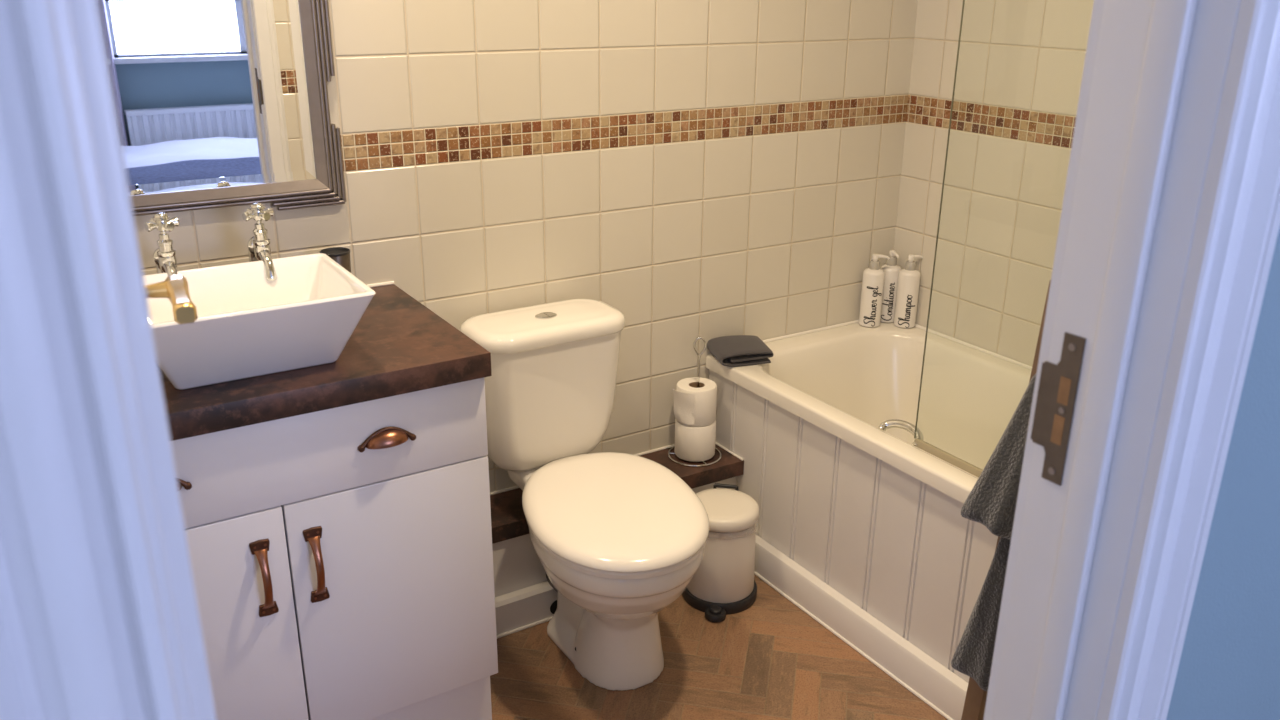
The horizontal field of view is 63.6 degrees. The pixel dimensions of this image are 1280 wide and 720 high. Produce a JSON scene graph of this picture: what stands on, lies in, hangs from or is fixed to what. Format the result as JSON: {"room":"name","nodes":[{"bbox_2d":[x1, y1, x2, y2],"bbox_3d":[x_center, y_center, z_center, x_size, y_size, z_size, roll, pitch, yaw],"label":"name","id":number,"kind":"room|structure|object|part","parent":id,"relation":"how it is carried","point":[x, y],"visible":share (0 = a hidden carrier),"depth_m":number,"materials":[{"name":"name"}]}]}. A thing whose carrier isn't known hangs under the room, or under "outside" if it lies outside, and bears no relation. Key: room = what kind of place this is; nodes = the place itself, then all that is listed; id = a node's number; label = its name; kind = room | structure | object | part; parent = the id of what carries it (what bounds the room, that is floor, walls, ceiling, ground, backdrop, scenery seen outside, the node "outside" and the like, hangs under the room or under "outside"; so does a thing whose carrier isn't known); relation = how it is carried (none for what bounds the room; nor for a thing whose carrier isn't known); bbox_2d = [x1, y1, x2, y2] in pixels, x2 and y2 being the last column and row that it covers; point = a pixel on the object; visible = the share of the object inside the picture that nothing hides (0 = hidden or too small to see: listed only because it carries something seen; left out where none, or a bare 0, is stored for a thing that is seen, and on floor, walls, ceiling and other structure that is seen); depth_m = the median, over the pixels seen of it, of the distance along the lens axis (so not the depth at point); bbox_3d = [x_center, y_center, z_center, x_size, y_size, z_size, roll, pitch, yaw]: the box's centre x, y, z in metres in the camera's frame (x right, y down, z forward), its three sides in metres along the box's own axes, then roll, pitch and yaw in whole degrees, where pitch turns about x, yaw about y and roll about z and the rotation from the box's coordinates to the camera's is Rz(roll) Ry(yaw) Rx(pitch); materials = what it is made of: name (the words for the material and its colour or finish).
{"room":"bedroom","nodes":[
{"label":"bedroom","id":0,"kind":"room"},
{"bbox_2d":[145,275,197,323],"bbox_3d":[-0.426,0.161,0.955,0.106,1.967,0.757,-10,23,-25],"label":"door handle","id":1,"kind":"object","parent":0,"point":[175,288],"depth_m":1.15,"materials":[{"name":"gold metal"}]},
{"bbox_3d":[-0.512,-0.068,1.151,0.023,0.025,0.126,-10,23,-25],"label":"lever","id":2,"kind":"part","parent":1,"relation":"part of","materials":[{"name":"gold metal"}]},
{"bbox_2d":[134,0,917,491],"bbox_3d":[-0.245,-0.520,2.355,2.482,2.320,0.100,-12,24,-30],"label":"wall","id":3,"kind":"structure","parent":0,"point":[689,169],"depth_m":2.45,"materials":[{"name":"beige tile"}]},
{"bbox_2d":[98,0,345,215],"bbox_3d":[-0.842,-0.661,1.819,0.581,0.841,0.028,-12,24,-30],"label":"mirror","id":4,"kind":"object","parent":3,"relation":"attached to","point":[219,103],"visible":0.56,"depth_m":1.93,"materials":[{"name":"silver metal"}]},
{"bbox_2d":[492,476,736,638],"bbox_3d":[-0.130,0.469,2.629,0.850,0.241,0.181,-12,24,-30],"label":"wall panel","id":5,"kind":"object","parent":3,"relation":"attached to","point":[524,597],"depth_m":2.47,"materials":[{"name":"white paint"}]},
{"bbox_3d":[-0.105,0.561,2.593,0.823,0.089,0.029,-12,24,-30],"label":"skirting","id":6,"kind":"part","parent":5,"relation":"part of","materials":[{"name":"white paint"}]},
{"bbox_2d":[490,442,743,543],"bbox_3d":[-0.132,0.331,2.583,0.850,0.047,0.173,-12,24,-30],"label":"shelf","id":7,"kind":"object","parent":5,"relation":"on","point":[508,519],"visible":0.3,"depth_m":2.65,"materials":[{"name":"brown wood"}]},
{"bbox_2d":[668,337,721,466],"bbox_3d":[0.147,0.098,2.689,0.143,0.332,0.143,-12,24,-30],"label":"stand","id":8,"kind":"object","parent":7,"relation":"on","point":[697,338],"visible":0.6,"depth_m":2.68,"materials":[{"name":"silver metal"}]},
{"bbox_2d":[675,419,715,461],"bbox_3d":[0.146,0.202,2.728,0.108,0.098,0.108,-12,24,-30],"label":"toilet roll","id":9,"kind":"object","parent":8,"relation":"on","point":[694,444],"visible":0.81,"depth_m":2.69,"materials":[{"name":"paper"}]},
{"bbox_2d":[673,377,716,426],"bbox_3d":[0.146,0.110,2.692,0.106,0.098,0.110,7,21,17],"label":"toilet roll","id":10,"kind":"object","parent":9,"relation":"on","point":[694,406],"visible":0.99,"depth_m":2.65,"materials":[{"name":"paper"}]},
{"bbox_3d":[0.152,0.095,2.692,0.035,0.330,0.006,1,20,0],"label":"looped rod","id":11,"kind":"part","parent":8,"relation":"part of","materials":[{"name":"silver metal"}]},
{"bbox_2d":[490,574,946,719],"bbox_3d":[0.181,0.805,2.106,2.282,0.020,1.545,-12,24,-30],"label":"floor","id":12,"kind":"structure","parent":0,"point":[770,659],"depth_m":2.32,"materials":[{"name":"brown wood"}]},
{"bbox_2d":[171,378,497,719],"bbox_3d":[-0.721,0.399,1.993,0.749,0.802,0.514,-12,24,-30],"label":"vanity cabinet","id":13,"kind":"object","parent":12,"relation":"on","point":[341,557],"visible":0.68,"depth_m":1.83,"materials":[{"name":"white paint"}]},
{"bbox_3d":[-0.765,0.504,1.730,0.372,0.484,0.018,-12,24,-30],"label":"door","id":14,"kind":"part","parent":13,"relation":"part of","materials":[{"name":"white paint"}]},
{"bbox_3d":[-0.636,0.312,1.729,0.033,0.023,0.004,-12,24,-30],"label":"mount plate","id":15,"kind":"part","parent":13,"relation":"part of","materials":[{"name":"orange metal"}]},
{"bbox_3d":[-0.638,0.428,1.772,0.033,0.023,0.004,-12,24,-30],"label":"mount plate","id":16,"kind":"part","parent":13,"relation":"part of","materials":[{"name":"orange metal"}]},
{"bbox_3d":[-0.562,0.298,1.774,0.033,0.023,0.004,-12,24,-30],"label":"mount plate","id":17,"kind":"part","parent":13,"relation":"part of","materials":[{"name":"orange metal"}]},
{"bbox_3d":[-0.563,0.414,1.817,0.033,0.023,0.004,-12,24,-30],"label":"mount plate","id":18,"kind":"part","parent":13,"relation":"part of","materials":[{"name":"orange metal"}]},
{"bbox_2d":[159,281,491,440],"bbox_3d":[-0.726,-0.003,1.847,0.772,0.052,0.507,-12,24,-30],"label":"countertop","id":19,"kind":"structure","parent":13,"relation":"on","point":[398,345],"depth_m":1.75,"materials":[{"name":"brown wood"}]},
{"bbox_2d":[144,213,179,276],"bbox_3d":[-0.842,-0.150,1.845,0.057,0.235,0.144,-12,24,-30],"label":"tap","id":20,"kind":"object","parent":19,"relation":"on","point":[165,259],"visible":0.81,"depth_m":1.80,"materials":[{"name":"silver metal"}]},
{"bbox_3d":[-0.843,-0.231,1.785,0.017,0.017,0.020,16,25,35],"label":"cross arm","id":21,"kind":"part","parent":20,"relation":"part of","materials":[{"name":"silver metal"}]},
{"bbox_3d":[-0.832,-0.234,1.799,0.026,0.032,0.026,-12,24,-30],"label":"stem","id":22,"kind":"part","parent":20,"relation":"part of","materials":[{"name":"silver metal"}]},
{"bbox_3d":[-0.818,-0.232,1.788,0.020,0.017,0.017,16,25,35],"label":"cross arm","id":23,"kind":"part","parent":20,"relation":"part of","materials":[{"name":"silver metal"}]},
{"bbox_3d":[-0.819,-0.147,1.807,0.023,0.054,0.058,-12,24,-30],"label":"spout","id":24,"kind":"part","parent":20,"relation":"part of","materials":[{"name":"silver metal"}]},
{"bbox_3d":[-0.821,-0.241,1.812,0.017,0.017,0.020,16,25,35],"label":"cross arm","id":25,"kind":"part","parent":20,"relation":"part of","materials":[{"name":"silver metal"}]},
{"bbox_2d":[242,203,276,280],"bbox_3d":[-0.705,-0.179,1.926,0.057,0.235,0.144,-12,24,-30],"label":"tap","id":26,"kind":"object","parent":19,"relation":"on","point":[259,248],"visible":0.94,"depth_m":1.88,"materials":[{"name":"silver metal"}]},
{"bbox_3d":[-0.706,-0.260,1.866,0.017,0.017,0.020,16,25,35],"label":"cross arm","id":27,"kind":"part","parent":26,"relation":"part of","materials":[{"name":"silver metal"}]},
{"bbox_3d":[-0.695,-0.263,1.880,0.026,0.032,0.026,-12,24,-30],"label":"stem","id":28,"kind":"part","parent":26,"relation":"part of","materials":[{"name":"silver metal"}]},
{"bbox_3d":[-0.681,-0.261,1.869,0.020,0.017,0.017,16,25,35],"label":"cross arm","id":29,"kind":"part","parent":26,"relation":"part of","materials":[{"name":"silver metal"}]},
{"bbox_3d":[-0.682,-0.176,1.888,0.023,0.054,0.058,-12,24,-30],"label":"spout","id":30,"kind":"part","parent":26,"relation":"part of","materials":[{"name":"silver metal"}]},
{"bbox_3d":[-0.684,-0.270,1.893,0.017,0.017,0.020,16,25,35],"label":"cross arm","id":31,"kind":"part","parent":26,"relation":"part of","materials":[{"name":"silver metal"}]},
{"bbox_2d":[144,253,375,389],"bbox_3d":[-0.671,-0.061,1.753,0.372,0.136,0.304,-12,24,-30],"label":"vessel basin","id":32,"kind":"object","parent":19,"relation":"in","point":[247,325],"visible":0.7,"depth_m":1.70,"materials":[{"name":"white ceramic"}]},
{"bbox_2d":[320,247,350,272],"bbox_3d":[-0.608,-0.167,2.075,0.059,0.110,0.059,-12,24,-30],"label":"tumbler","id":33,"kind":"object","parent":19,"relation":"on","point":[341,255],"visible":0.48,"depth_m":2.06,"materials":[{"name":"metal"}]},
{"bbox_3d":[-0.603,0.166,1.710,0.748,0.160,0.018,-12,24,-30],"label":"drawer","id":34,"kind":"part","parent":13,"relation":"part of","materials":[{"name":"white paint"}]},
{"bbox_3d":[-0.447,0.437,1.918,0.372,0.484,0.018,-12,24,-30],"label":"door","id":35,"kind":"part","parent":13,"relation":"part of","materials":[{"name":"white paint"}]},
{"bbox_2d":[460,299,709,690],"bbox_3d":[-0.093,0.319,2.278,0.400,0.766,0.654,-12,24,-30],"label":"toilet","id":36,"kind":"object","parent":12,"relation":"on","point":[619,538],"visible":1,"depth_m":2.25,"materials":[{"name":"white ceramic"}]},
{"bbox_3d":[-0.216,-0.083,2.324,0.367,0.040,0.202,-12,24,-30],"label":"cistern lid","id":37,"kind":"part","parent":36,"relation":"part of","materials":[{"name":"white ceramic"}]},
{"bbox_3d":[-0.056,0.308,2.211,0.394,0.029,0.510,-12,24,-30],"label":"lid","id":38,"kind":"part","parent":36,"relation":"part of","materials":[{"name":"white plastic"}]},
{"bbox_2d":[682,483,758,622],"bbox_3d":[0.206,0.473,2.586,0.192,0.267,0.201,-12,24,-30],"label":"pedal bin","id":39,"kind":"object","parent":12,"relation":"on","point":[723,584],"visible":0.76,"depth_m":2.53,"materials":[{"name":"white plastic"}]},
{"bbox_3d":[0.204,0.367,2.551,0.181,0.033,0.181,-12,24,-30],"label":"lid","id":40,"kind":"part","parent":39,"relation":"part of","materials":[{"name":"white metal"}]},
{"bbox_2d":[709,369,997,719],"bbox_3d":[0.586,0.481,2.256,0.047,0.492,1.538,-12,24,-30],"label":"bath panel","id":41,"kind":"object","parent":12,"relation":"on","point":[888,562],"visible":0.57,"depth_m":2.38,"materials":[{"name":"white paint"}]},
{"bbox_3d":[0.626,0.694,2.253,0.026,0.091,1.362,-12,24,-30],"label":"skirting","id":42,"kind":"part","parent":41,"relation":"part of","materials":[{"name":"white paint"}]},
{"bbox_2d":[706,320,1031,502],"bbox_3d":[0.866,0.322,2.384,0.671,0.412,1.539,-12,24,-30],"label":"bathtub","id":43,"kind":"object","parent":12,"relation":"on","point":[860,385],"visible":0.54,"depth_m":2.82,"materials":[{"name":"white ceramic"}]},
{"bbox_2d":[707,335,773,366],"bbox_3d":[0.263,-0.026,2.729,0.154,0.044,0.126,-6,21,-16],"label":"flannel","id":44,"kind":"object","parent":43,"relation":"on","point":[736,350],"visible":1,"depth_m":2.69,"materials":[{"name":"grey fabric"}]},
{"bbox_2d":[859,254,888,326],"bbox_3d":[0.670,-0.202,2.971,0.063,0.211,0.061,-12,24,-30],"label":"pump bottle","id":45,"kind":"object","parent":43,"relation":"on","point":[873,276],"visible":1,"depth_m":2.95,"materials":[{"name":"white plastic"}]},
{"bbox_2d":[880,250,901,322],"bbox_3d":[0.728,-0.217,3.012,0.061,0.211,0.061,13,24,29],"label":"pump bottle","id":46,"kind":"object","parent":43,"relation":"on","point":[891,269],"visible":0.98,"depth_m":2.99,"materials":[{"name":"white plastic"}]},
{"bbox_3d":[0.583,0.158,2.279,0.044,0.036,0.122,-12,24,-30],"label":"grab handle","id":47,"kind":"part","parent":43,"relation":"part of","materials":[{"name":"silver metal"}]},
{"bbox_2d":[894,255,922,327],"bbox_3d":[0.770,-0.199,2.966,0.061,0.211,0.061,13,24,29],"label":"pump bottle","id":48,"kind":"object","parent":43,"relation":"on","point":[909,277],"visible":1,"depth_m":2.95,"materials":[{"name":"white plastic"}]},
{"bbox_2d":[914,0,982,476],"bbox_3d":[0.826,-0.360,1.655,0.024,1.431,0.847,-12,24,-30],"label":"screen","id":49,"kind":"object","parent":43,"relation":"on","point":[921,444],"visible":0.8,"depth_m":2.12,"materials":[{"name":"clear glass"}]},
{"bbox_2d":[961,280,1050,719],"bbox_3d":[0.680,0.365,1.691,0.310,1.104,0.087,-12,24,-30],"label":"ladder","id":50,"kind":"object","parent":12,"relation":"on","point":[975,700],"visible":0.02,"depth_m":1.67,"materials":[{"name":"brown wood"}]},
{"bbox_2d":[951,537,1010,691],"bbox_3d":[0.655,0.359,1.659,0.326,0.299,0.151,-12,24,-30],"label":"towel","id":51,"kind":"object","parent":50,"relation":"on","point":[973,655],"visible":0.22,"depth_m":1.59,"materials":[{"name":"grey fabric"}]},
{"bbox_2d":[961,374,1035,539],"bbox_3d":[0.646,0.083,1.528,0.372,0.314,0.151,-12,24,-30],"label":"towel","id":52,"kind":"object","parent":50,"relation":"on","point":[992,501],"visible":0.22,"depth_m":1.47,"materials":[{"name":"grey fabric"}]},
{"bbox_2d":[894,0,1093,365],"bbox_3d":[1.201,-0.485,2.299,0.100,2.320,1.545,-12,24,-30],"label":"wall","id":53,"kind":"structure","parent":0,"point":[1020,67],"depth_m":2.69,"materials":[{"name":"beige tile"}]},
{"bbox_2d":[1166,227,1279,719],"bbox_3d":[0.292,0.040,0.843,4.200,2.300,0.111,-12,24,-30],"label":"wall","id":54,"kind":"structure","parent":0,"point":[1229,666],"depth_m":1.05,"materials":[{"name":"blue paint"}]},
{"bbox_2d":[0,0,1279,719],"bbox_3d":[0.083,0.202,0.761,0.947,2.050,0.150,-12,24,-30],"label":"trim","id":55,"kind":"structure","parent":54,"relation":"attached to","point":[1169,226],"depth_m":0.80,"materials":[{"name":"white paint"}]},
{"bbox_3d":[-0.247,0.303,0.497,0.088,2.040,0.023,-12,24,-30],"label":"architrave","id":56,"kind":"part","parent":55,"relation":"part of","materials":[{"name":"white paint"}]},
{"bbox_3d":[0.404,0.111,1.026,0.065,2.040,0.016,-12,24,-30],"label":"architrave","id":57,"kind":"part","parent":55,"relation":"part of","materials":[{"name":"white paint"}]},
{"bbox_3d":[0.387,0.043,0.959,0.008,0.146,0.039,-12,24,-30],"label":"strike plate","id":58,"kind":"part","parent":55,"relation":"part of","materials":[{"name":"metal"}]},
{"bbox_3d":[0.480,0.149,0.927,0.088,2.040,0.023,-12,24,-30],"label":"architrave","id":59,"kind":"part","parent":55,"relation":"part of","materials":[{"name":"white paint"}]}
]}

